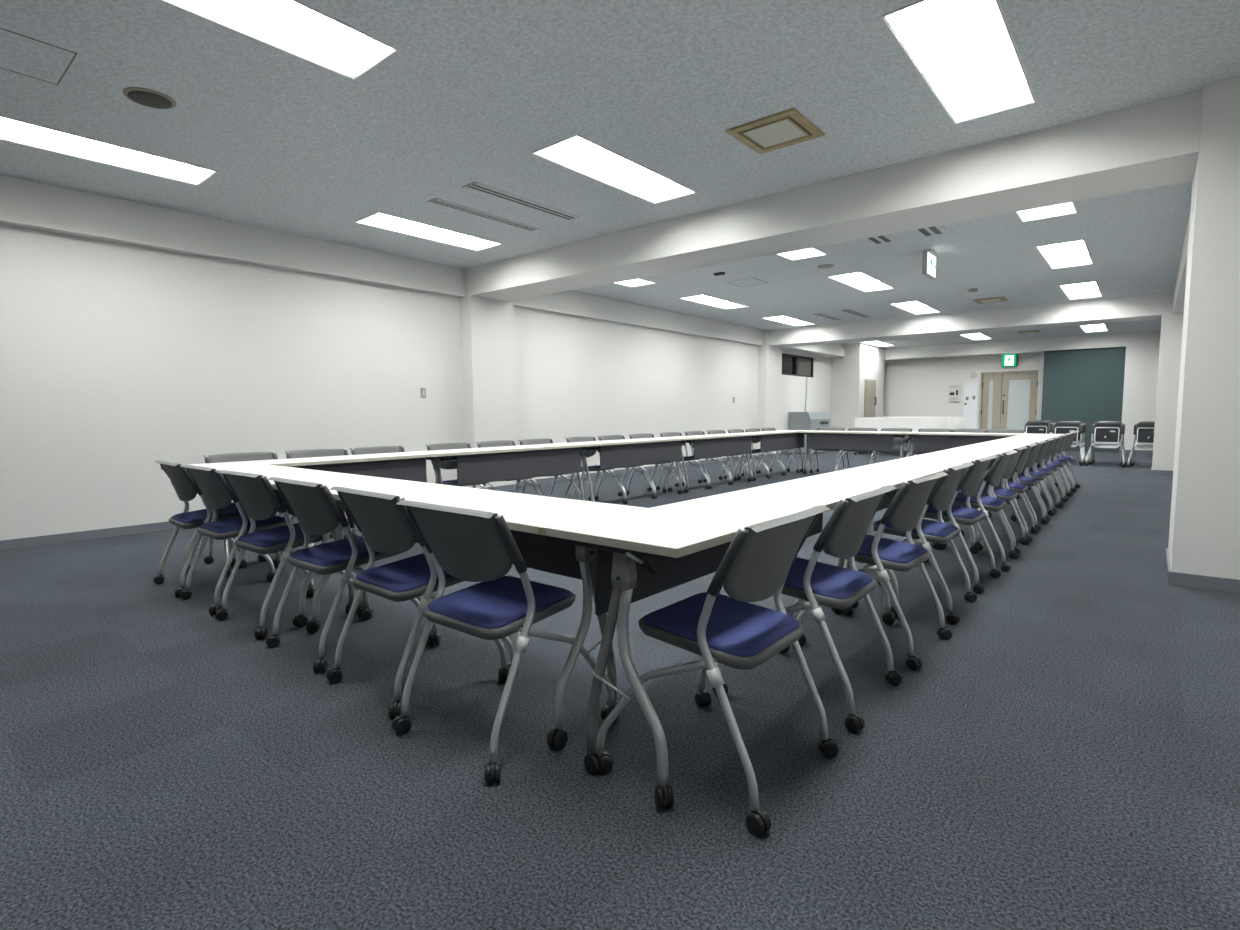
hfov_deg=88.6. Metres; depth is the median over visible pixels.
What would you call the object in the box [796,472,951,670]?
folding chair
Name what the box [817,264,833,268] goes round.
ceiling disc
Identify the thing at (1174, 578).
baseboard
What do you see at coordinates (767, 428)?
folding chair
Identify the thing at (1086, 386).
wall panel
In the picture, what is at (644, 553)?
folding table
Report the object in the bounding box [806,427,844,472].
folding chair
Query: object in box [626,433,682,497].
folding chair
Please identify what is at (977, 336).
ceiling light
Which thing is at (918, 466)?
folding table
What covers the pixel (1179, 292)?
trim
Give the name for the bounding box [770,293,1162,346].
beam
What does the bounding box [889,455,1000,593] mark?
folding chair
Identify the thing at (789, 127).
ceiling vent
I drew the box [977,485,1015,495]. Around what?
seat cushion
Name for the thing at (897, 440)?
folding chair
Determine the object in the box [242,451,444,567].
folding table
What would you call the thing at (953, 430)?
folding chair
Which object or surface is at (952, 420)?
folding table
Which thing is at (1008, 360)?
exit sign
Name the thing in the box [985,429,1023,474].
folding chair
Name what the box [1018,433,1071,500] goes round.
folding chair
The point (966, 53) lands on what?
ceiling light
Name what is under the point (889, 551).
seat cushion
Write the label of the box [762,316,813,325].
ceiling light
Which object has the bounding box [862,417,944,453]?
folding table
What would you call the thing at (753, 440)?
folding chair
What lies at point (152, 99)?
grille
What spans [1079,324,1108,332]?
ceiling light
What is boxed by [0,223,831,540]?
wall
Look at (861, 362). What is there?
pillar
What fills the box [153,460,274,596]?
folding chair
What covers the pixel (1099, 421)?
folding chair
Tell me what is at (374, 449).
folding chair
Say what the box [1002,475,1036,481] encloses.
seat cushion
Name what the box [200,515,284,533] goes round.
seat cushion
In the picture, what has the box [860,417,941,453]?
folding table
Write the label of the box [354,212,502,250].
ceiling light
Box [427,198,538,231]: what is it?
ceiling vent
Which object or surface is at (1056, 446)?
folding chair
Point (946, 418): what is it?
folding table
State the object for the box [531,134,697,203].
ceiling light
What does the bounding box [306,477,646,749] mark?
folding table
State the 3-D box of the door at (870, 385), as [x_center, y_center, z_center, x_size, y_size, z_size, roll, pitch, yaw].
[7.073,-1.440,17.910,0.104,1.920,0.860,4,6,40]
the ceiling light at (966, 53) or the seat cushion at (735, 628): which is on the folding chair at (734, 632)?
the seat cushion at (735, 628)
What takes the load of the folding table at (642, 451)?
on the floor
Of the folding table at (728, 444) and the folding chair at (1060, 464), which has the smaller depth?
the folding chair at (1060, 464)
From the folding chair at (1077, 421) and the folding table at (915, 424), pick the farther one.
the folding table at (915, 424)
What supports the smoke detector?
attached to the ceiling
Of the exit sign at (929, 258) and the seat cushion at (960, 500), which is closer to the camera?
the seat cushion at (960, 500)
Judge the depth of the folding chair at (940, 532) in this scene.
3.22 m
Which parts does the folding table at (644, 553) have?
leg, tie rod, rail, tilt lever, leg, modesty panel, leg, leg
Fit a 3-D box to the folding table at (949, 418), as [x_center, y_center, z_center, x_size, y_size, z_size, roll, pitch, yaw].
[7.069,-0.723,15.505,1.836,0.888,0.324,4,6,40]
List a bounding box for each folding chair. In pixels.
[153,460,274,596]
[180,465,313,614]
[203,452,312,575]
[215,470,362,638]
[265,477,432,672]
[284,448,347,546]
[326,486,518,717]
[350,446,404,535]
[391,500,618,782]
[426,442,488,489]
[476,440,541,495]
[518,438,584,500]
[564,436,626,503]
[594,435,654,503]
[596,505,838,835]
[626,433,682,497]
[656,432,709,492]
[682,431,731,488]
[703,430,748,484]
[712,485,902,732]
[723,429,768,480]
[741,428,784,477]
[757,427,799,474]
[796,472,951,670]
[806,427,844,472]
[835,428,877,470]
[852,462,976,624]
[871,428,911,463]
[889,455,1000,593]
[914,428,951,455]
[924,450,1019,571]
[946,446,1029,553]
[952,429,986,477]
[960,443,1038,541]
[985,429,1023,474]
[987,440,1048,530]
[989,438,1055,520]
[1006,436,1061,513]
[1016,434,1066,506]
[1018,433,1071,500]
[1024,421,1051,433]
[1025,432,1075,495]
[1035,431,1079,490]
[1052,422,1082,465]
[1057,421,1085,459]
[1059,421,1083,464]
[1071,421,1084,463]
[1084,422,1124,466]
[1087,422,1125,465]
[1088,421,1125,463]
[1089,421,1125,462]
[1127,422,1154,467]
[1130,421,1154,462]
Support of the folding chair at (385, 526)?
on the floor
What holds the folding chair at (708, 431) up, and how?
on the floor
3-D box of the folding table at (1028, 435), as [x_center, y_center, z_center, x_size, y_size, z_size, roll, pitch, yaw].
[5.309,-0.014,8.097,0.448,0.719,1.680,4,6,40]
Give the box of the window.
[782,353,812,377]
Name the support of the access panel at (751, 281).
attached to the ceiling
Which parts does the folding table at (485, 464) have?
leg, leg, rail, modesty panel, leg, leg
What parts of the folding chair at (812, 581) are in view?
leg, leg, frame, backrest, frame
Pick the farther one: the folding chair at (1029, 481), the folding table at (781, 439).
the folding table at (781, 439)
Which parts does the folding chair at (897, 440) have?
backrest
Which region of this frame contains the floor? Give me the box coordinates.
[0,445,1239,929]
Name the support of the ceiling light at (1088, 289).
attached to the ceiling
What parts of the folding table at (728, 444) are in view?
leg, leg, modesty panel, leg, leg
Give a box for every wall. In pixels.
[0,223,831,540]
[883,352,1038,428]
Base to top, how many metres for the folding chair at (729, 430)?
0.772 m
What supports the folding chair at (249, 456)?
on the floor
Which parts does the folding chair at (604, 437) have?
frame, backrest, leg, frame, leg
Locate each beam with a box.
[0,175,464,296]
[470,90,1202,300]
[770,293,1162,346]
[782,343,844,356]
[885,333,1126,360]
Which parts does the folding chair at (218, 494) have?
frame, backrest, frame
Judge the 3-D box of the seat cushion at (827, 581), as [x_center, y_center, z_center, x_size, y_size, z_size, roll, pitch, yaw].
[0.719,0.416,2.379,0.357,0.048,0.372,3,6,38]
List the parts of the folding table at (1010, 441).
modesty panel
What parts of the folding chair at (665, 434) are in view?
frame, backrest, leg, frame, leg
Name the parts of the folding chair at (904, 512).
leg, frame, backrest, frame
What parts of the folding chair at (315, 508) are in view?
frame, backrest, frame, leg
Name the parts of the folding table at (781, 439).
leg, leg, modesty panel, leg, leg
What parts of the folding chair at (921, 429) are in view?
backrest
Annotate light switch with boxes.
[421,388,425,397]
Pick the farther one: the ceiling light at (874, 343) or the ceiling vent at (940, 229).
the ceiling light at (874, 343)
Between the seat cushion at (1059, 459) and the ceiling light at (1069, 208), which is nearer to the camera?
the ceiling light at (1069, 208)
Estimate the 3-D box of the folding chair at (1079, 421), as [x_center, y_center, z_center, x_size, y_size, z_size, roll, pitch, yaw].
[9.022,-0.471,12.746,0.601,0.818,0.544,4,6,40]
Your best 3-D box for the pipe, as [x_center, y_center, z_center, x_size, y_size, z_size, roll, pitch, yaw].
[4.814,-1.825,16.433,0.028,0.903,0.108,4,6,40]
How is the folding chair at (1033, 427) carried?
on the floor
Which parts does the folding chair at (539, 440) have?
backrest, leg, frame, leg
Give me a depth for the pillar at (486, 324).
8.27 m
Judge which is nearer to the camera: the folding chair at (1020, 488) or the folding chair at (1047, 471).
the folding chair at (1020, 488)
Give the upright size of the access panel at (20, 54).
0.002 m
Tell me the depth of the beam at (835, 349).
16.41 m
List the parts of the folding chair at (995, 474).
frame, frame, backrest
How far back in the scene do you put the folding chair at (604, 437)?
7.68 m
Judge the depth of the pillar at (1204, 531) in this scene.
3.64 m
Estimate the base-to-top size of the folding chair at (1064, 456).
0.772 m
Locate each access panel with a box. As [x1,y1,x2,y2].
[0,28,77,84]
[726,278,767,286]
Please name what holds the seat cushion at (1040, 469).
on the folding chair at (1047, 471)
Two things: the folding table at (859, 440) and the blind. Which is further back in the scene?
the blind
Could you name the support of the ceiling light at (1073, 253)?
attached to the ceiling
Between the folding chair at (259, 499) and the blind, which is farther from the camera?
the blind
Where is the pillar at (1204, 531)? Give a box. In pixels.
[1168,76,1239,579]
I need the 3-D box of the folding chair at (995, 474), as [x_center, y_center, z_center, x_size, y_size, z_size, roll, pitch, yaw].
[2.456,0.281,4.426,0.544,0.772,0.601,3,6,38]
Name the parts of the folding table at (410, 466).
leg, modesty panel, rail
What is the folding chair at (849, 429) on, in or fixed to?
on the floor
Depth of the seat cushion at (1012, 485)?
5.22 m
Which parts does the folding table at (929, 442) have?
leg, modesty panel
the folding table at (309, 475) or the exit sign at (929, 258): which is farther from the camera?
the exit sign at (929, 258)
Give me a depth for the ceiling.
3.95 m
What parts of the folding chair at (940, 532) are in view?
leg, frame, backrest, frame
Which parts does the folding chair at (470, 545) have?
frame, backrest, leg, frame, leg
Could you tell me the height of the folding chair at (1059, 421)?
0.818 m
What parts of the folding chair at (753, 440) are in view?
backrest, leg, leg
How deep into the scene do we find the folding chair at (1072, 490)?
7.81 m
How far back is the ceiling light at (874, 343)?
17.83 m
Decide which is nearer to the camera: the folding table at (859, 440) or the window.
the folding table at (859, 440)
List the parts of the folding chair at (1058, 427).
seat frame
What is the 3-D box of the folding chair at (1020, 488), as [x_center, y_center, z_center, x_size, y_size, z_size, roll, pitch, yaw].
[3.190,0.202,5.335,0.543,0.772,0.601,3,6,38]
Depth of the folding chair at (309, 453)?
4.98 m
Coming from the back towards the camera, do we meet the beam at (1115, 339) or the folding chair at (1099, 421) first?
the beam at (1115, 339)
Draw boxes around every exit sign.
[922,249,935,279]
[1001,353,1017,366]
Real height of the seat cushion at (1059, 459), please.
0.048 m
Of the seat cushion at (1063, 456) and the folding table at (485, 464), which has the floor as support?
the folding table at (485, 464)
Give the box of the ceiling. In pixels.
[0,0,1239,348]
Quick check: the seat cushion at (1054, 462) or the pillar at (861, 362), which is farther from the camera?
the pillar at (861, 362)
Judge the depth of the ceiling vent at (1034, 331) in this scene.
14.89 m
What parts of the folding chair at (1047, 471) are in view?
frame, frame, backrest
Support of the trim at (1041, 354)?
attached to the wall at (912, 387)
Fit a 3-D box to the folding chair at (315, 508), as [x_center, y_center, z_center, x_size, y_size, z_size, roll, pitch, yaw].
[-1.250,0.432,2.887,0.601,0.772,0.544,4,6,40]
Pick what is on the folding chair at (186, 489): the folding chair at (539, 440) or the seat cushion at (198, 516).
the seat cushion at (198, 516)
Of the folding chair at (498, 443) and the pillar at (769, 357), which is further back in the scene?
the pillar at (769, 357)
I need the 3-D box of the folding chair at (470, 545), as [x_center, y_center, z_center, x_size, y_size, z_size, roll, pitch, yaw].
[-0.398,0.491,2.109,0.601,0.772,0.543,3,6,38]
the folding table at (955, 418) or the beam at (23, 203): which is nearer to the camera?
the beam at (23, 203)
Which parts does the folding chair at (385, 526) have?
frame, backrest, frame, leg, leg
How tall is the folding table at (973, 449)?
0.719 m
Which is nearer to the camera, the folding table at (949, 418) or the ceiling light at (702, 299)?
the ceiling light at (702, 299)
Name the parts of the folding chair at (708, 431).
backrest, leg, leg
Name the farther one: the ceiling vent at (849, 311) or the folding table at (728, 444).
the ceiling vent at (849, 311)
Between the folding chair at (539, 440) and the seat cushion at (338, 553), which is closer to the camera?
the seat cushion at (338, 553)
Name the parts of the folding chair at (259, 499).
frame, backrest, frame, leg, leg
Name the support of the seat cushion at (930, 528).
on the folding chair at (940, 532)
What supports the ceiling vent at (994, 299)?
in the ceiling
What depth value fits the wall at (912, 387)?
18.58 m
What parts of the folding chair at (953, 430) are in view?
backrest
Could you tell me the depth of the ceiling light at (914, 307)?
11.77 m
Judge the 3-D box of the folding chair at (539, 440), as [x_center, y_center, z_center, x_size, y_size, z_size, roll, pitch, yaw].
[-0.742,0.115,6.674,0.544,0.772,0.601,3,6,38]
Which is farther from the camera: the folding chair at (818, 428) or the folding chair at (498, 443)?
the folding chair at (818, 428)
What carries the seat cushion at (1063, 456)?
on the folding chair at (1064, 456)
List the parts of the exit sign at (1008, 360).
white doorway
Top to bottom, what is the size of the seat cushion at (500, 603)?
0.048 m
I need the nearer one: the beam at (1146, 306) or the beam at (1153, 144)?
the beam at (1153, 144)
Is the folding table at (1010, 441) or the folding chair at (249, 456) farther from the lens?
the folding table at (1010, 441)
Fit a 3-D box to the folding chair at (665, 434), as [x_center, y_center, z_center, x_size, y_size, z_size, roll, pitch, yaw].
[0.837,-0.051,8.564,0.544,0.772,0.601,4,6,40]
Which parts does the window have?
glass pane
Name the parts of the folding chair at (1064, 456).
frame, frame, backrest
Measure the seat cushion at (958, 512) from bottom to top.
0.048 m
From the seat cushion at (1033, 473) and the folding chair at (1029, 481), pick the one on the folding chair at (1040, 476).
the seat cushion at (1033, 473)
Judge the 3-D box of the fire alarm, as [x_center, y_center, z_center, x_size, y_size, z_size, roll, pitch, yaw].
[9.945,-2.519,17.891,0.160,0.160,0.030,4,6,40]
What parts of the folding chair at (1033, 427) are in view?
seat frame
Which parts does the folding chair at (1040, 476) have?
frame, frame, backrest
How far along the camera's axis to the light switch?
7.80 m
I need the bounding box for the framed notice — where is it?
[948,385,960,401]
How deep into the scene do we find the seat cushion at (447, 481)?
5.65 m
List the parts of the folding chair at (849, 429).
leg, backrest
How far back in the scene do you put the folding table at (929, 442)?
9.13 m
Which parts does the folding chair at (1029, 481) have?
frame, frame, backrest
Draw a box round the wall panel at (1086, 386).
[1041,347,1125,451]
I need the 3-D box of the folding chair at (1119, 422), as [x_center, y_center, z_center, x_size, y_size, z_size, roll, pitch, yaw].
[9.188,-0.409,11.987,0.601,0.818,0.544,4,6,40]
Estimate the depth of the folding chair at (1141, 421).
11.95 m
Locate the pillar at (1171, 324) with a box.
[1152,292,1183,470]
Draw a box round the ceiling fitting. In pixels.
[714,272,724,275]
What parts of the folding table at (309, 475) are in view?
leg, leg, leg, modesty panel, leg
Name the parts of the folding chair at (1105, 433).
frame, seat frame, frame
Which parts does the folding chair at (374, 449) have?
backrest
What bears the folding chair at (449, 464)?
on the floor
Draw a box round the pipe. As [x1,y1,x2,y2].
[805,377,807,411]
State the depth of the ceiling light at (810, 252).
7.56 m
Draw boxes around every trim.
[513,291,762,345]
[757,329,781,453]
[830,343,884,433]
[1036,352,1043,419]
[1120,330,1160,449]
[1173,209,1190,313]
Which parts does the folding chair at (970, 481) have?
frame, backrest, frame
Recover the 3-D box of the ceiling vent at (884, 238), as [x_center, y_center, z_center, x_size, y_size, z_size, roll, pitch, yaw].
[2.506,-2.376,6.461,0.283,0.007,1.154,4,6,40]
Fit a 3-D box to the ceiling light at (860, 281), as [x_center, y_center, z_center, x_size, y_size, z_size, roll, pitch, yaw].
[3.462,-2.677,9.064,0.452,0.161,1.482,4,6,40]
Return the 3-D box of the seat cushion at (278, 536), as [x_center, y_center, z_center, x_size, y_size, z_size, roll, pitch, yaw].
[-1.718,0.357,3.275,0.372,0.048,0.357,3,6,38]
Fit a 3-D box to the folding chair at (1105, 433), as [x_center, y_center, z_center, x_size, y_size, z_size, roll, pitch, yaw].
[9.034,-0.393,11.803,0.601,0.818,0.544,4,6,40]
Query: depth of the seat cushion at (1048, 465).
6.99 m
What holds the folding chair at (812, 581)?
on the floor
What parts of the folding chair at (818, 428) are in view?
backrest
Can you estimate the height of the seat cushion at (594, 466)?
0.048 m
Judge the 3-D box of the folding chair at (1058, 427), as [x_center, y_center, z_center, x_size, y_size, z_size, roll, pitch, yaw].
[8.562,-0.423,12.195,0.601,0.818,0.544,4,6,40]
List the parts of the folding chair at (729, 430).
backrest, leg, leg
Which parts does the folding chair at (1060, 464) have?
frame, frame, backrest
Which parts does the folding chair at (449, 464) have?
backrest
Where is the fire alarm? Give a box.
[970,373,976,377]
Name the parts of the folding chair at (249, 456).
frame, leg, backrest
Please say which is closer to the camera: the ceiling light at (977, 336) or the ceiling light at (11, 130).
the ceiling light at (11, 130)
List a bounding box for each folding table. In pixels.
[161,461,372,627]
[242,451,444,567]
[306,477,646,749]
[415,443,593,500]
[548,473,913,809]
[570,437,689,501]
[668,433,758,492]
[737,430,808,480]
[799,430,907,473]
[828,453,989,616]
[854,418,937,454]
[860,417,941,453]
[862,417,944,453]
[867,417,947,452]
[875,417,953,451]
[876,417,951,451]
[904,432,1026,455]
[931,444,1026,550]
[953,417,956,428]
[956,417,959,428]
[962,417,964,428]
[976,438,1049,516]
[1007,433,1062,498]
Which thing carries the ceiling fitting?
attached to the ceiling
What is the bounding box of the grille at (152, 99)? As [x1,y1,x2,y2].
[127,91,171,108]
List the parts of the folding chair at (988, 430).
backrest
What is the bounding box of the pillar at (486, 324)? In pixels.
[460,268,515,487]
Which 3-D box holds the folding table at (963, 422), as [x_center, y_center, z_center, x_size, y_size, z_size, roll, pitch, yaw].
[7.851,-0.798,16.347,1.836,0.888,0.324,4,6,40]
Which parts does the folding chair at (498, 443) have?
backrest, leg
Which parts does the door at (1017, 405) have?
glass pane, glass pane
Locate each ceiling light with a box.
[0,116,218,185]
[160,0,399,80]
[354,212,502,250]
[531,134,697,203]
[615,279,655,286]
[679,295,748,308]
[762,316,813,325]
[776,248,827,260]
[828,272,894,291]
[860,341,894,346]
[879,0,1037,124]
[890,301,939,314]
[961,333,991,339]
[1015,202,1078,221]
[1035,239,1093,268]
[1058,281,1102,299]
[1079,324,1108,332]
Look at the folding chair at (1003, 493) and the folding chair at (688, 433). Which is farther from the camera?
the folding chair at (688, 433)
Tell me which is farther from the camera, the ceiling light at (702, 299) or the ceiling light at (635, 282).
the ceiling light at (702, 299)
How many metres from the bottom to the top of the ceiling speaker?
0.015 m
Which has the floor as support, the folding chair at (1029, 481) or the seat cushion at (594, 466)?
the folding chair at (1029, 481)
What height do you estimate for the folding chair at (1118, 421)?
0.818 m
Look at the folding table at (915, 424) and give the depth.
14.66 m
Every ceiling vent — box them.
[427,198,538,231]
[463,182,578,220]
[726,108,824,153]
[812,313,843,320]
[838,309,873,317]
[862,234,897,244]
[910,225,949,236]
[973,296,1008,303]
[1018,330,1040,333]
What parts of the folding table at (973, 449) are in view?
leg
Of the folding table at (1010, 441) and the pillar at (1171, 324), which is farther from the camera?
the pillar at (1171, 324)
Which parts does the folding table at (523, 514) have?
leg, leg, modesty panel, rail, leg, tie rod, leg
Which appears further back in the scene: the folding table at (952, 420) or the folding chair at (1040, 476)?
the folding table at (952, 420)
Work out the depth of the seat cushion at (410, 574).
2.40 m
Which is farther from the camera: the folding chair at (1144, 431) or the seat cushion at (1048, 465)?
the folding chair at (1144, 431)
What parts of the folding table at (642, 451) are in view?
leg, leg, modesty panel, leg, leg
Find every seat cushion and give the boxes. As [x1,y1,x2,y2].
[171,505,245,522]
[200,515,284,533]
[238,523,317,546]
[291,536,378,566]
[356,553,451,591]
[428,576,571,628]
[443,479,456,482]
[581,465,599,467]
[643,592,798,656]
[784,557,872,598]
[857,534,926,563]
[874,519,956,536]
[926,503,982,518]
[955,492,1004,505]
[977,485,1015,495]
[981,480,1026,488]
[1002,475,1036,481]
[1018,470,1044,476]
[1024,466,1051,471]
[1037,463,1057,467]
[1045,460,1063,464]
[1051,457,1067,461]
[1057,455,1072,458]
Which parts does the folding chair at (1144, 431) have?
frame, seat frame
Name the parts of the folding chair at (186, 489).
frame, backrest, frame, leg, leg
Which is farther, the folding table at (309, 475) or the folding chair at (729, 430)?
the folding chair at (729, 430)
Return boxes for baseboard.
[0,451,787,549]
[1119,450,1239,592]
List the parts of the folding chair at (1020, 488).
frame, frame, backrest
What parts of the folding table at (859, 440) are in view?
leg, leg, modesty panel, leg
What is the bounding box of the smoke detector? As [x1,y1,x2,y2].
[969,288,977,292]
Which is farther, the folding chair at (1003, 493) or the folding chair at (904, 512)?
the folding chair at (1003, 493)
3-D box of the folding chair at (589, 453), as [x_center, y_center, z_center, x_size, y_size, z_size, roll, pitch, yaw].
[-0.301,0.068,7.202,0.544,0.772,0.601,4,6,39]
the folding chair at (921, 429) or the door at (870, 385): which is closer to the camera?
the folding chair at (921, 429)
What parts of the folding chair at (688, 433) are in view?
frame, backrest, leg, leg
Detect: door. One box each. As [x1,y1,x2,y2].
[864,379,875,416]
[979,370,1038,429]
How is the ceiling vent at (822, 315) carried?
in the ceiling
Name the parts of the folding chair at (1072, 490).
frame, frame, backrest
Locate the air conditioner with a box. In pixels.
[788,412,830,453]
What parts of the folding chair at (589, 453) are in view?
backrest, frame, leg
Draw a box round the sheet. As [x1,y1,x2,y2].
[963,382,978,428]
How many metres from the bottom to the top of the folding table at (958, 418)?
0.888 m
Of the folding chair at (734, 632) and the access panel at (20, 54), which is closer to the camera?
the folding chair at (734, 632)
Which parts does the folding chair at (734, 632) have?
leg, leg, frame, backrest, frame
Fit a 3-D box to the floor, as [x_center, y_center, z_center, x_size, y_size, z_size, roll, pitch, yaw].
[3.161,0.384,8.423,8.330,0.100,24.000,4,6,40]
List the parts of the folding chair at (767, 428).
backrest, leg, leg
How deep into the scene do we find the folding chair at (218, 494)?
3.45 m
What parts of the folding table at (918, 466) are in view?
leg, modesty panel, leg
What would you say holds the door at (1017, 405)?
in the wall at (912, 387)
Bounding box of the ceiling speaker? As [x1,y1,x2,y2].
[123,87,176,108]
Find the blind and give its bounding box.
[799,358,810,375]
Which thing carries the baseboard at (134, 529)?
attached to the wall at (117, 359)
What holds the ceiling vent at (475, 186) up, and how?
in the ceiling
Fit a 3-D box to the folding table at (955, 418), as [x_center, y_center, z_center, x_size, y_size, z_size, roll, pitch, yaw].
[7.363,-0.751,15.819,1.836,0.888,0.324,4,6,40]
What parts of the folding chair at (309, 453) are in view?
backrest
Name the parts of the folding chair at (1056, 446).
frame, frame, backrest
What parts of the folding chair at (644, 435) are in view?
frame, backrest, leg, leg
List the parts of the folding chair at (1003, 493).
frame, frame, backrest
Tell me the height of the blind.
0.440 m

